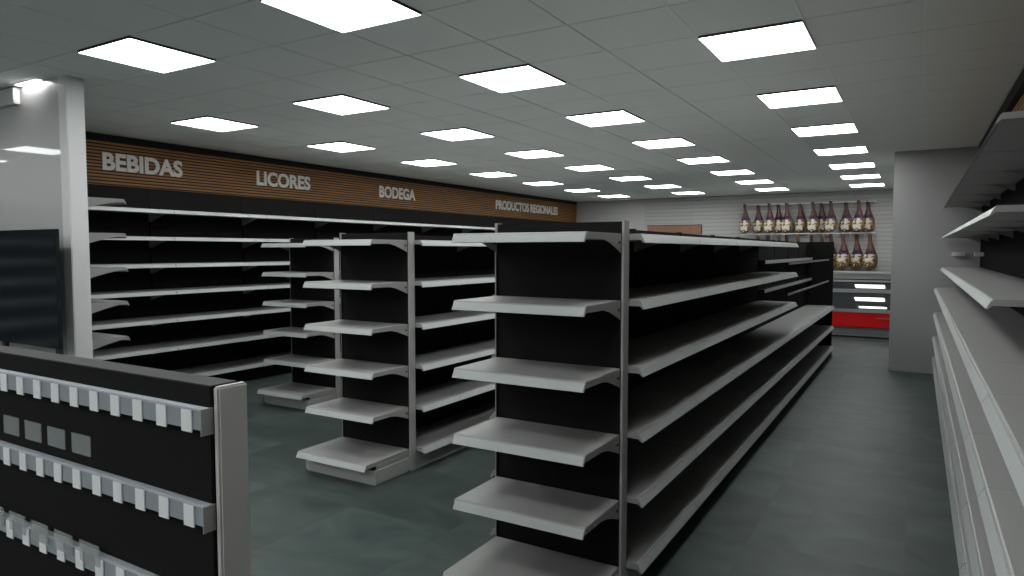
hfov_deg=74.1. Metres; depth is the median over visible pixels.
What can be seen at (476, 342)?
shelf
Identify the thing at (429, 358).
shelf
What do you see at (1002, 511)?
wall shelving
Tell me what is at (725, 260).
bay
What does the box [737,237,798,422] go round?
bay
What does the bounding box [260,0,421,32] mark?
recessed light
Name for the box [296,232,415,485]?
shelving
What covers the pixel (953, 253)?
strip
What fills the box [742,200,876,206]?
rack
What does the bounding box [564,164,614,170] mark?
recessed light
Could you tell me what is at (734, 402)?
shelf
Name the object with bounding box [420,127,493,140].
recessed light
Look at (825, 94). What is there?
recessed light
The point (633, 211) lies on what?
wall
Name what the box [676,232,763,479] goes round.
bay
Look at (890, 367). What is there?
trim
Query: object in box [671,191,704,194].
recessed light
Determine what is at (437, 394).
shelf
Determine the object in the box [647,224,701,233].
wooden sign
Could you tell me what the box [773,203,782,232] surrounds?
ham
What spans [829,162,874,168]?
recessed light
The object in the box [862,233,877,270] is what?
ham
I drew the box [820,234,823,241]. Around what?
ham
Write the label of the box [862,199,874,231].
ham
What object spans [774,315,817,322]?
shelf
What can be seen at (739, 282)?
shelf
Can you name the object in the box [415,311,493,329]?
shelf
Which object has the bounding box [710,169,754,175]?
recessed light
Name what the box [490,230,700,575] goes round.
bay
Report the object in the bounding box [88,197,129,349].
shelving
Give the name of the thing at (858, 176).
recessed light
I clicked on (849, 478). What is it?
floor
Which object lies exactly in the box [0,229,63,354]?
glass screen
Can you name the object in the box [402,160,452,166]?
diffuser
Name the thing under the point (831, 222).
ham
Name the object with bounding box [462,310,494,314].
shelf
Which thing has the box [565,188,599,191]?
recessed light
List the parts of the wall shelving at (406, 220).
panel, shelf, price rail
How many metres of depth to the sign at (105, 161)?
8.00 m
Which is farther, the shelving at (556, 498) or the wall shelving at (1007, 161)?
the wall shelving at (1007, 161)
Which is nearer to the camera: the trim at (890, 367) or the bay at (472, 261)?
the bay at (472, 261)
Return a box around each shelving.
[87,184,177,367]
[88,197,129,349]
[148,189,269,381]
[241,196,338,376]
[257,238,340,409]
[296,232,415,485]
[314,202,396,239]
[373,207,443,234]
[422,211,482,235]
[443,220,628,575]
[462,214,496,232]
[497,217,525,223]
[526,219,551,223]
[931,202,989,371]
[933,195,1000,389]
[935,185,1015,412]
[938,171,1023,444]
[943,150,1023,490]
[949,111,1023,569]
[959,360,1023,575]
[978,393,1023,575]
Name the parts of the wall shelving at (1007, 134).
price rail, price rail, price rail, shelf, price rail, shelf, shelf, price rail, price rail, shelf, shelf, shelf, shelf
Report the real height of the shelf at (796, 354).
0.043 m
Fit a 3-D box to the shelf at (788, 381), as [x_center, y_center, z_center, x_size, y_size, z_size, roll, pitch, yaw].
[3.048,1.059,7.635,0.400,0.043,0.945,2,4,31]
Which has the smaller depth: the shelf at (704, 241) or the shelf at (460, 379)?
the shelf at (704, 241)
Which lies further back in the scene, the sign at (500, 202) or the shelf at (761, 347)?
the sign at (500, 202)
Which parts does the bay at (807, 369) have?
panel, price rail, price rail, price rail, price rail, price rail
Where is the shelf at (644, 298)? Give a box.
[629,288,695,309]
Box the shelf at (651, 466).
[627,439,694,507]
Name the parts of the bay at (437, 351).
panel, price rail, price rail, price rail, price rail, price rail, price rail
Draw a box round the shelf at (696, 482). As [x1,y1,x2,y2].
[658,454,730,507]
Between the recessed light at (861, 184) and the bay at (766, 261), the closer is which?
the bay at (766, 261)
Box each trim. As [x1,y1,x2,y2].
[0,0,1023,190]
[0,87,19,108]
[888,365,932,373]
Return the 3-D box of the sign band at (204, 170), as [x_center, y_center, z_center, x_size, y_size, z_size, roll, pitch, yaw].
[-1.804,-1.707,12.440,0.044,0.591,13.830,2,4,31]
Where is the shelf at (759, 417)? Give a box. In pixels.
[731,404,777,429]
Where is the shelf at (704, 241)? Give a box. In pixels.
[697,237,737,245]
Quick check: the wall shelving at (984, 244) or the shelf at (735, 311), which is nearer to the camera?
the shelf at (735, 311)
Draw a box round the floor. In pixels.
[244,336,958,575]
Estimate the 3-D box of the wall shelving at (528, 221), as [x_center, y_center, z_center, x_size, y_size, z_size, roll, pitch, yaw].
[0.836,-0.402,15.667,0.512,2.328,1.242,2,4,31]
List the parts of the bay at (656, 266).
panel, price rail, price rail, price rail, price rail, price rail, price rail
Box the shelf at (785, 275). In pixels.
[745,272,797,279]
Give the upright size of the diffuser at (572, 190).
0.012 m
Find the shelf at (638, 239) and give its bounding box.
[629,234,700,244]
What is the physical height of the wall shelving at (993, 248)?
2.330 m
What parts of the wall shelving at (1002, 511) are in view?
price rail, price rail, shelf, shelf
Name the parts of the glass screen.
leg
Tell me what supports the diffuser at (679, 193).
attached to the recessed light at (684, 192)
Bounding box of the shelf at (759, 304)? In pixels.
[739,301,795,308]
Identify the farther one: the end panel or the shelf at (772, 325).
the end panel
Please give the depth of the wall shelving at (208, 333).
8.26 m
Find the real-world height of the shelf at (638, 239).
0.043 m
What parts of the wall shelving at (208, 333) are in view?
shelf, shelf, shelf, shelf, shelf, shelf, shelf, price rail, price rail, price rail, price rail, price rail, price rail, price rail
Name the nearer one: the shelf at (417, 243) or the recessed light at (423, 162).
the shelf at (417, 243)
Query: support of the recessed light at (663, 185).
in the ceiling
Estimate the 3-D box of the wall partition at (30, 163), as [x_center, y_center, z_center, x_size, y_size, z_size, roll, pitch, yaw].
[-6.147,-0.229,6.920,6.350,2.940,0.125,2,4,31]
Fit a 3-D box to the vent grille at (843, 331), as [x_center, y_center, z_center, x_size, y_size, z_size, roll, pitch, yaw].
[5.543,0.754,13.703,4.350,0.175,0.890,2,4,31]
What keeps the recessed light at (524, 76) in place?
in the ceiling
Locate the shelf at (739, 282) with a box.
[684,278,760,287]
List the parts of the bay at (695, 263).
panel, price rail, price rail, price rail, price rail, price rail, price rail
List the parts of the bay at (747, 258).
panel, price rail, price rail, price rail, price rail, price rail, price rail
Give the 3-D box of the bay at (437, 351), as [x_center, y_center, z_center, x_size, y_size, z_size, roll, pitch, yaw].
[-0.750,0.438,5.599,0.836,1.752,0.998,2,4,31]
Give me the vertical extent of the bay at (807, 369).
1.752 m
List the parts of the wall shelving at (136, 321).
shelf, price rail, shelf, shelf, price rail, shelf, price rail, shelf, price rail, price rail, price rail, shelf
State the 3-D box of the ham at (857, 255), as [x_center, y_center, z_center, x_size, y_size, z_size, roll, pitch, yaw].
[7.511,-0.793,14.775,0.297,0.812,0.137,2,4,29]
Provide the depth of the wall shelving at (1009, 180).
5.27 m
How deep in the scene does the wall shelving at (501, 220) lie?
14.61 m
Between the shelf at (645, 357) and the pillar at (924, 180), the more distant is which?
the pillar at (924, 180)
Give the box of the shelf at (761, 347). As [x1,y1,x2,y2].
[712,338,778,354]
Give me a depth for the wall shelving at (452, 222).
12.50 m
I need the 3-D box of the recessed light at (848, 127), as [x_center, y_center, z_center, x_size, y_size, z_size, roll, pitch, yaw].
[3.401,-1.724,7.372,0.599,0.025,0.599,2,4,31]
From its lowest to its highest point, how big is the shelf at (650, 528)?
0.043 m
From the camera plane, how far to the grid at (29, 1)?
4.78 m
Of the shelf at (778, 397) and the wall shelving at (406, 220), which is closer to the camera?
the shelf at (778, 397)
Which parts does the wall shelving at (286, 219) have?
shelf, shelf, shelf, shelf, shelf, price rail, panel, price rail, price rail, price rail, shelf, price rail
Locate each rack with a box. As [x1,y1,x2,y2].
[0,345,250,575]
[741,232,874,238]
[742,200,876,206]
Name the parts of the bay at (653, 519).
panel, price rail, price rail, price rail, price rail, price rail, price rail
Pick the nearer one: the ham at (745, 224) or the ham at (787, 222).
the ham at (787, 222)
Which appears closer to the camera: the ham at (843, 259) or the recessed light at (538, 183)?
the recessed light at (538, 183)
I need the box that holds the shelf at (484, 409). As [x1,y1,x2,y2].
[459,401,494,418]
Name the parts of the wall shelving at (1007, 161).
price rail, price rail, price rail, shelf, price rail, shelf, shelf, price rail, price rail, shelf, shelf, shelf, shelf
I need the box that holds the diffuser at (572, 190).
[565,189,596,191]
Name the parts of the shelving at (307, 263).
price rail, price rail, price rail, shelf, price rail, price rail, price rail, shelf, shelf, shelf, shelf, shelf, panel, plate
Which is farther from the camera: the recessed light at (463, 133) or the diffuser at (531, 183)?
the diffuser at (531, 183)
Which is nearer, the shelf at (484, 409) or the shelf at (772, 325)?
the shelf at (484, 409)
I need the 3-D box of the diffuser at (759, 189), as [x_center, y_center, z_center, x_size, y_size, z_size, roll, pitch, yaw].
[5.542,-2.106,14.468,0.592,0.012,0.592,2,4,31]
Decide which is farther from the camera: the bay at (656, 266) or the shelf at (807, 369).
the shelf at (807, 369)
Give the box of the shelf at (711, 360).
[680,351,758,371]
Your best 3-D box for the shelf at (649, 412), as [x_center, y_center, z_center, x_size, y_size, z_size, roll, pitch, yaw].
[0.664,0.662,3.607,0.400,0.043,0.925,2,4,31]
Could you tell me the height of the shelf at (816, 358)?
0.043 m
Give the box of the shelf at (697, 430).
[635,410,731,452]
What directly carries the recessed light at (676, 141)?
in the ceiling
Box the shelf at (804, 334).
[793,331,825,339]
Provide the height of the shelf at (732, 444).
0.043 m
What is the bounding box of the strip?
[952,252,965,255]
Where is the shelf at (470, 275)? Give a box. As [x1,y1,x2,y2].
[469,274,494,278]
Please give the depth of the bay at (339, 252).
7.62 m
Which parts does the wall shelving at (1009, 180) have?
price rail, price rail, price rail, shelf, price rail, shelf, shelf, price rail, shelf, shelf, shelf, shelf, panel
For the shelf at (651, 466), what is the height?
0.043 m
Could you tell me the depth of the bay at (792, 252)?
9.22 m
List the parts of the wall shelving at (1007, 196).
price rail, price rail, price rail, shelf, price rail, shelf, shelf, shelf, shelf, shelf, shelf, panel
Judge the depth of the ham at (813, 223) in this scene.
15.02 m
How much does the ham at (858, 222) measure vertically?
0.712 m
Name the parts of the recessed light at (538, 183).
frame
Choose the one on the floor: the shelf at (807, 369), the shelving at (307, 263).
the shelving at (307, 263)
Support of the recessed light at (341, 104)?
in the ceiling
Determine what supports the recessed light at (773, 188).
in the ceiling
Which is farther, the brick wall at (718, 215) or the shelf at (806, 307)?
the brick wall at (718, 215)
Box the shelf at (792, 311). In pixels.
[786,309,825,315]
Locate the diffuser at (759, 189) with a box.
[756,188,787,190]
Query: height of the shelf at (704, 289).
0.043 m
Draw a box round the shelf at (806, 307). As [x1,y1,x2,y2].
[799,305,832,310]
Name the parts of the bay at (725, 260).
panel, price rail, price rail, price rail, price rail, price rail, price rail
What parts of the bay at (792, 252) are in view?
panel, price rail, price rail, price rail, price rail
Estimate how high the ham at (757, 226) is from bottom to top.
0.712 m
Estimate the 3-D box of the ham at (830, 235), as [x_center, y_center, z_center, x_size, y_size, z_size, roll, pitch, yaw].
[7.072,-0.807,15.036,0.297,0.812,0.137,1,3,30]
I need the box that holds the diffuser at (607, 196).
[600,195,628,197]
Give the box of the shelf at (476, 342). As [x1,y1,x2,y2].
[461,338,494,349]
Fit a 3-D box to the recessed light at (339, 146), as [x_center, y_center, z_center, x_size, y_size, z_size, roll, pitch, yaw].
[-2.159,-1.790,8.589,0.599,0.025,0.599,2,4,31]
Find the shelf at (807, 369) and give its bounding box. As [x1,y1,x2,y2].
[787,362,815,375]
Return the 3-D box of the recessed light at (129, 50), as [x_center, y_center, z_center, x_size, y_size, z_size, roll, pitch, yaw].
[-2.457,-1.571,4.582,0.599,0.025,0.599,2,4,31]
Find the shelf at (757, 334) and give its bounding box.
[739,329,794,341]
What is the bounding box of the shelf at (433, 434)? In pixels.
[416,414,489,453]
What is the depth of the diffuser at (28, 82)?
5.32 m
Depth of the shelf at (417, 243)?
5.22 m
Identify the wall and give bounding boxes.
[576,199,644,230]
[645,189,893,271]
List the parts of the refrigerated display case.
rail, rail, glass, rail, glass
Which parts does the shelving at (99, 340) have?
shelf, shelf, shelf, shelf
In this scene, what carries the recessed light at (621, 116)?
in the ceiling
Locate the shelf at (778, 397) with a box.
[754,387,792,406]
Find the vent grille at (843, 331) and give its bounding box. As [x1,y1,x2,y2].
[832,326,888,337]
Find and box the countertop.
[833,271,890,274]
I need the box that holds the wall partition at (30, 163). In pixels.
[0,77,66,354]
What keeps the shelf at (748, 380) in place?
attached to the bay at (725, 260)
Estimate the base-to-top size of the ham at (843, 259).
0.812 m
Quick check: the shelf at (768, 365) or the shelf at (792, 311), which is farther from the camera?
the shelf at (792, 311)
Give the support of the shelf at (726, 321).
attached to the bay at (695, 263)
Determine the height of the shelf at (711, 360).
0.043 m
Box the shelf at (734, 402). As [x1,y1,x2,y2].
[691,388,758,415]
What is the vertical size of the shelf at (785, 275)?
0.043 m
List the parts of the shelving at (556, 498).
price rail, price rail, price rail, price rail, price rail, shelf, shelf, shelf, shelf, shelf, shelf, panel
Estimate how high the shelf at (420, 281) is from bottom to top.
0.043 m
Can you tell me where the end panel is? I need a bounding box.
[806,242,833,356]
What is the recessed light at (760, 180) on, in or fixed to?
in the ceiling
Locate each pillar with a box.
[57,75,92,358]
[888,146,981,367]
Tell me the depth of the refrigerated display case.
12.62 m
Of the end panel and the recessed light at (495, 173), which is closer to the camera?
the end panel
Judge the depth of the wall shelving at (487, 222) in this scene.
13.54 m
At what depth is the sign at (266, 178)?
9.87 m
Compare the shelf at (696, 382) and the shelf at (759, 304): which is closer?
the shelf at (696, 382)
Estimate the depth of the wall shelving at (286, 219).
9.16 m
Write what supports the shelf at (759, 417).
attached to the bay at (725, 260)
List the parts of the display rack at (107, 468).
hook rail, hook rail, hook rail, post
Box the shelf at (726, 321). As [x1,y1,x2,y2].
[681,315,759,328]
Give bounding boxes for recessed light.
[13,78,44,86]
[77,35,215,72]
[171,115,258,131]
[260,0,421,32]
[293,93,389,114]
[306,141,375,151]
[400,158,456,166]
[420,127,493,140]
[459,63,565,92]
[469,171,516,176]
[504,149,563,158]
[522,181,563,185]
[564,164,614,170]
[565,109,644,126]
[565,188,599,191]
[597,194,629,197]
[609,175,651,180]
[632,137,694,148]
[644,184,681,188]
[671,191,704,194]
[677,155,729,163]
[698,19,815,61]
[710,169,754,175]
[735,179,773,183]
[754,187,788,190]
[757,85,842,108]
[791,122,857,136]
[813,145,867,155]
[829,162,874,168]
[840,173,880,178]
[849,183,884,186]
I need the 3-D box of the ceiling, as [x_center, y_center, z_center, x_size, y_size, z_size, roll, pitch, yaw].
[-2.145,-1.757,7.831,13.392,0.012,22.100,2,4,31]
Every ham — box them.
[739,203,750,233]
[752,205,763,233]
[763,203,775,232]
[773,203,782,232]
[781,202,792,232]
[794,202,806,232]
[806,201,819,232]
[817,203,826,232]
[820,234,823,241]
[824,200,837,232]
[829,234,837,267]
[836,234,850,269]
[839,202,852,232]
[849,234,863,269]
[851,199,865,231]
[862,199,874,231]
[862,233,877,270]
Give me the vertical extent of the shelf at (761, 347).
0.043 m
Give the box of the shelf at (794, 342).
[781,338,816,348]
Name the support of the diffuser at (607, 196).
attached to the recessed light at (618, 195)
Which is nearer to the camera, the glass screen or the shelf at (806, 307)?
the glass screen
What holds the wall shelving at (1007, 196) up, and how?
on the floor
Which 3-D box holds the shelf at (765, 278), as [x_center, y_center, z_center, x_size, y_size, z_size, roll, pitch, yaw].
[2.092,-0.081,5.965,0.400,0.043,0.925,2,4,31]
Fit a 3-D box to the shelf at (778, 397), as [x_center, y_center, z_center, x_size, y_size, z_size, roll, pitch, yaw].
[2.567,1.103,6.830,0.400,0.043,0.925,2,4,31]
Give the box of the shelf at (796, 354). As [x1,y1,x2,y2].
[765,347,806,360]
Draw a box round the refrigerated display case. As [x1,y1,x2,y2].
[832,271,890,338]
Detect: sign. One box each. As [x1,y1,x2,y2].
[102,152,182,176]
[256,171,309,189]
[379,185,414,200]
[496,200,557,214]
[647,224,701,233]
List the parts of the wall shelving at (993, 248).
price rail, price rail, price rail, shelf, shelf, shelf, shelf, shelf, shelf, shelf, panel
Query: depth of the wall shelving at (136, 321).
7.45 m
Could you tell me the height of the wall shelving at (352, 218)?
2.328 m
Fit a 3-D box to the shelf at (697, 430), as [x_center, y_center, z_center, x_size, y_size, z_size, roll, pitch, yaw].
[1.140,0.923,4.421,0.400,0.043,0.925,2,4,31]
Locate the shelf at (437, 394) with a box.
[416,379,493,411]
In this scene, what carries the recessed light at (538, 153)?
in the ceiling
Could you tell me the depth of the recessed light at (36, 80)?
5.31 m
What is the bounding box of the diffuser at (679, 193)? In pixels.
[674,192,704,194]
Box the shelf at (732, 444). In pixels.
[701,426,757,459]
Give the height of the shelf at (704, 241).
0.043 m
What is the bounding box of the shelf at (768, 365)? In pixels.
[746,358,793,373]
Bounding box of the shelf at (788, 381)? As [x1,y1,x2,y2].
[772,373,805,389]
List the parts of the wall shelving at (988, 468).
price rail, shelf, price rail, price rail, price rail, shelf, shelf, shelf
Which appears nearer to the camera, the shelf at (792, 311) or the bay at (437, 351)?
the bay at (437, 351)
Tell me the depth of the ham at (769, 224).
15.48 m
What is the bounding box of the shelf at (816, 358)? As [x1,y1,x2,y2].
[799,353,824,363]
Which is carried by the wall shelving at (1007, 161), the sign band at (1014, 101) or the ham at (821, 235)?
the sign band at (1014, 101)
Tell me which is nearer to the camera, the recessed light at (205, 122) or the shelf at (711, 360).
the shelf at (711, 360)
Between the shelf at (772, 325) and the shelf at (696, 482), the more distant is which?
the shelf at (772, 325)
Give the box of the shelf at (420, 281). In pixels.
[415,276,493,287]
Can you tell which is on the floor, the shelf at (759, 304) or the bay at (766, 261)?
the bay at (766, 261)
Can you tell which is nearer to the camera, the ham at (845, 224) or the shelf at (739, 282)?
the shelf at (739, 282)
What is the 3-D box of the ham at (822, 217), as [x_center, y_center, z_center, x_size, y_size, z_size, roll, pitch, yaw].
[6.894,-1.583,15.099,0.272,0.712,0.137,1,3,33]
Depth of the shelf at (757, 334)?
6.77 m
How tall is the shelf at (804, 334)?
0.043 m
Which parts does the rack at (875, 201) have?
rail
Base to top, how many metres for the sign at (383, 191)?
0.205 m
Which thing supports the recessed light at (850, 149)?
in the ceiling
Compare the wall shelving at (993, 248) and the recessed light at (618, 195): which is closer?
the wall shelving at (993, 248)
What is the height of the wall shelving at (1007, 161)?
2.330 m
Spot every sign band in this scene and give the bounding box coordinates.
[85,131,576,222]
[978,68,1023,149]
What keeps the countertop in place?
on the refrigerated display case
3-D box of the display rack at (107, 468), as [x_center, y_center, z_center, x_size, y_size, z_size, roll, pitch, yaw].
[-1.338,0.843,1.842,1.811,1.354,0.090,2,4,31]
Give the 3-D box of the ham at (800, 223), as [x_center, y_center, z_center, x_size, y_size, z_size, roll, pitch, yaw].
[6.513,-1.596,15.325,0.272,0.712,0.137,1,3,34]
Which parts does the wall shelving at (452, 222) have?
panel, shelf, price rail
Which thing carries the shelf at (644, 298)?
attached to the bay at (653, 519)
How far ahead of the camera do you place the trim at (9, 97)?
5.47 m
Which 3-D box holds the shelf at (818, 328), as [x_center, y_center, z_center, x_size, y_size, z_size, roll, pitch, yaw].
[4.506,0.614,10.059,0.400,0.043,0.945,2,4,31]
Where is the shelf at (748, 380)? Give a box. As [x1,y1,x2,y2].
[722,371,778,391]
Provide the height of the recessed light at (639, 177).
0.025 m
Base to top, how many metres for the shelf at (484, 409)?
0.043 m
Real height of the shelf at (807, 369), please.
0.043 m
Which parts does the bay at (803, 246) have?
panel, price rail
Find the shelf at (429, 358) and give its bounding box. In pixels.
[415,345,493,370]
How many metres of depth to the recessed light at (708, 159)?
9.75 m
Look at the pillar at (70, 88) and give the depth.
5.20 m
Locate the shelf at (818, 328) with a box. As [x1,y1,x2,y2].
[803,325,832,331]
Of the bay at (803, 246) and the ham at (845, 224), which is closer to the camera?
the bay at (803, 246)
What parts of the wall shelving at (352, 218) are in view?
shelf, price rail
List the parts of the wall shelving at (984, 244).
price rail, shelf, shelf, shelf, shelf, shelf, shelf, shelf strip, panel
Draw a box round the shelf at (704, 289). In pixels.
[639,282,733,296]
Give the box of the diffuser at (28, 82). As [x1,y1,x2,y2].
[17,80,39,85]
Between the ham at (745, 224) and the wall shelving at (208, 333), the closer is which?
the wall shelving at (208, 333)
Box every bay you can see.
[339,252,341,397]
[414,235,494,467]
[456,246,494,418]
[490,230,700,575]
[629,229,737,525]
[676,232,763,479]
[710,235,783,446]
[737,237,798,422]
[756,238,808,403]
[773,240,818,385]
[786,241,827,372]
[797,242,834,364]
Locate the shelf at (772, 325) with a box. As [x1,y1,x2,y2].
[758,321,806,330]
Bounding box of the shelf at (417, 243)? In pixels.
[414,240,486,246]
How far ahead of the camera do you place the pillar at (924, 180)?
8.96 m
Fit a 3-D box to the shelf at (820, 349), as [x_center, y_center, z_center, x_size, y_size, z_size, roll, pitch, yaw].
[4.506,0.925,10.076,0.400,0.043,0.945,2,4,31]
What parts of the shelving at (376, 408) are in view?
price rail, price rail, price rail, price rail, price rail, price rail, shelf, shelf, shelf, shelf, shelf, shelf, panel, plate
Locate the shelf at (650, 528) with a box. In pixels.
[626,494,693,573]
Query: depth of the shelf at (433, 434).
5.53 m
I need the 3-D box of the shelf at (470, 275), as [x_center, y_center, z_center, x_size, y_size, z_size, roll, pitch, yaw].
[-0.053,-0.101,6.319,0.400,0.043,0.996,2,4,31]
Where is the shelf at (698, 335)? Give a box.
[634,325,732,344]
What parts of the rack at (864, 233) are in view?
rail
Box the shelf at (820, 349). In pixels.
[809,345,831,353]
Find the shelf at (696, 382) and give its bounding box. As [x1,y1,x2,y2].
[634,367,732,396]
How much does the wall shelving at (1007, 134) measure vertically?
2.330 m
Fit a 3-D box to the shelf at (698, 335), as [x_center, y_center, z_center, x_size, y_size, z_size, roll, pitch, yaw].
[1.140,0.315,4.388,0.400,0.043,0.925,2,4,31]
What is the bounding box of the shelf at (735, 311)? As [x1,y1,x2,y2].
[713,307,779,317]
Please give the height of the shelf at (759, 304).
0.043 m
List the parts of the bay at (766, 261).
panel, price rail, price rail, price rail, price rail, price rail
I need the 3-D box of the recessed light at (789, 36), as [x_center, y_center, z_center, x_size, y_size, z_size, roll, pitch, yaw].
[1.557,-1.554,4.285,0.599,0.025,0.599,2,4,31]
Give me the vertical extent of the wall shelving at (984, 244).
2.330 m
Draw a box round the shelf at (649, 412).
[627,389,694,442]
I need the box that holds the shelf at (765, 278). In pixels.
[715,274,780,281]
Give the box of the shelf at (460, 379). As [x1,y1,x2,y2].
[460,379,494,384]
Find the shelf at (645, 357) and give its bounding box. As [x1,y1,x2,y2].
[628,339,695,376]
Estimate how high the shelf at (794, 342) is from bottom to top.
0.043 m
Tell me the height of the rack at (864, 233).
0.114 m
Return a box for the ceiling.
[0,0,1023,201]
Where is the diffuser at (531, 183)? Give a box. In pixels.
[524,182,559,185]
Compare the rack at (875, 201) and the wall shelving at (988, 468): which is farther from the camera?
the rack at (875, 201)

